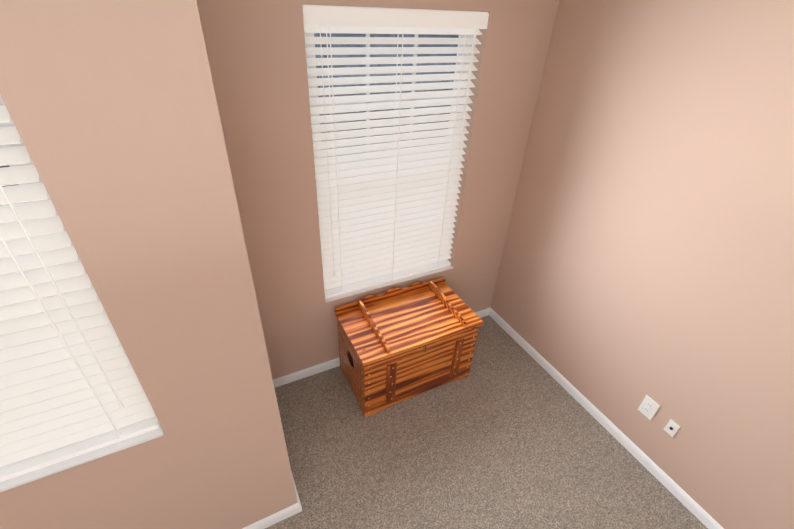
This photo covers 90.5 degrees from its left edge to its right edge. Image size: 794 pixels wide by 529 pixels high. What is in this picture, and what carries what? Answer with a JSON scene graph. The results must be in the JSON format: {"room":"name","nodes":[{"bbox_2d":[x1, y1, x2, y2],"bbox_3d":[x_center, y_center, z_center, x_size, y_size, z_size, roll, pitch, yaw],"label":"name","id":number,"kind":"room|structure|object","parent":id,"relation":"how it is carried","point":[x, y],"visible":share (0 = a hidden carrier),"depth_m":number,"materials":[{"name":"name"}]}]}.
{"room":"bedroom","nodes":[
{"label":"bedroom","id":0,"kind":"room"},
{"bbox_2d":[0,0,297,528],"bbox_3d":[-1.348,0.379,0.936,1.970,2.440,0.150,-14,37,-23],"label":"wall","id":1,"kind":"structure","parent":0,"point":[112,107],"depth_m":1.00,"materials":[{"name":"beige paint"}]},
{"bbox_2d":[0,96,114,330],"bbox_3d":[-1.218,0.118,0.881,0.933,1.180,0.070,-14,37,-23],"label":"window","id":2,"kind":"structure","parent":1,"relation":"in","point":[7,125],"depth_m":0.85,"materials":[{"name":"white plastic"}]},
{"bbox_2d":[0,105,159,481],"bbox_3d":[-1.181,0.154,0.819,0.927,1.164,0.081,-14,37,-23],"label":"window blind","id":3,"kind":"object","parent":2,"relation":"attached to","point":[70,386],"visible":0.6,"depth_m":1.04,"materials":[{"name":"white plastic"}]},
{"bbox_2d":[0,425,163,491],"bbox_3d":[-1.206,0.643,1.148,0.931,0.012,0.086,-14,37,-23],"label":"window sill","id":4,"kind":"structure","parent":1,"relation":"attached to","point":[11,483],"depth_m":1.22,"materials":[{"name":"white wood"}]},
{"bbox_2d":[242,495,301,528],"bbox_3d":[-1.272,1.384,1.574,1.804,0.067,0.014,-14,37,-23],"label":"baseboard","id":5,"kind":"structure","parent":1,"relation":"attached to","point":[296,508],"depth_m":1.88,"materials":[{"name":"white wood"}]},
{"bbox_2d":[196,0,558,378],"bbox_3d":[-0.095,-0.431,2.237,1.950,2.440,0.150,-14,37,-23],"label":"wall","id":6,"kind":"structure","parent":0,"point":[256,52],"depth_m":2.05,"materials":[{"name":"beige paint"}]},
{"bbox_2d":[273,308,489,387],"bbox_3d":[-0.048,0.582,2.862,1.780,0.067,0.014,-14,37,-23],"label":"baseboard","id":7,"kind":"structure","parent":6,"relation":"attached to","point":[286,379],"depth_m":2.62,"materials":[{"name":"white wood"}]},
{"bbox_2d":[325,265,453,301],"bbox_3d":[-0.036,0.102,2.586,0.923,0.012,0.086,-14,37,-23],"label":"window sill","id":8,"kind":"structure","parent":6,"relation":"attached to","point":[359,291],"depth_m":2.54,"materials":[{"name":"white wood"}]},
{"bbox_2d":[303,4,479,290],"bbox_3d":[-0.042,-0.557,2.229,0.925,1.504,0.070,-14,37,-23],"label":"window","id":9,"kind":"structure","parent":6,"relation":"in","point":[369,45],"depth_m":1.99,"materials":[{"name":"white plastic"}]},
{"bbox_2d":[302,4,488,297],"bbox_3d":[-0.005,-0.521,2.167,0.919,1.488,0.081,-14,37,-23],"label":"window blind","id":10,"kind":"object","parent":9,"relation":"attached to","point":[384,219],"visible":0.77,"depth_m":2.08,"materials":[{"name":"white plastic"}]},
{"bbox_2d":[265,315,707,528],"bbox_3d":[0.728,2.090,0.816,4.820,0.100,5.550,-14,37,-23],"label":"floor","id":11,"kind":"structure","parent":0,"point":[509,432],"depth_m":2.20,"materials":[{"name":"carpet"}]},
{"bbox_2d":[334,277,483,417],"bbox_3d":[0.065,0.502,2.536,0.798,0.572,0.455,-14,37,-23],"label":"cedar chest","id":12,"kind":"object","parent":11,"relation":"on","point":[397,345],"visible":0.98,"depth_m":2.40,"materials":[{"name":"brown wood"}]},
{"bbox_2d":[491,0,793,528],"bbox_3d":[2.059,0.719,0.678,0.150,2.440,5.550,-14,37,-23],"label":"wall","id":13,"kind":"structure","parent":0,"point":[648,249],"depth_m":1.82,"materials":[{"name":"beige paint"}]},
{"bbox_2d":[490,307,723,528],"bbox_3d":[1.385,1.095,2.201,0.013,0.067,2.797,-14,37,-23],"label":"baseboard","id":14,"kind":"structure","parent":13,"relation":"attached to","point":[693,507],"depth_m":2.33,"materials":[{"name":"white wood"}]},
{"bbox_2d":[638,395,659,419],"bbox_3d":[1.347,0.767,2.109,0.009,0.122,0.076,-14,37,-23],"label":"electrical outlet plate","id":15,"kind":"object","parent":13,"relation":"attached to","point":[648,408],"depth_m":2.10,"materials":[{"name":"white plastic"}]},
{"bbox_2d":[663,419,679,436],"bbox_3d":[1.406,0.838,2.016,0.009,0.086,0.050,-14,37,-23],"label":"outlet plate","id":16,"kind":"object","parent":13,"relation":"attached to","point":[671,428],"depth_m":2.01,"materials":[{"name":"white plastic"}]},
{"label":"outside","id":17,"kind":"structure","parent":0,"visible":0},
{"bbox_2d":[0,33,458,205],"bbox_3d":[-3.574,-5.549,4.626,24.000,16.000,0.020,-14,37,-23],"label":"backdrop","id":18,"kind":"structure","parent":17,"point":[379,45],"depth_m":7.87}
]}

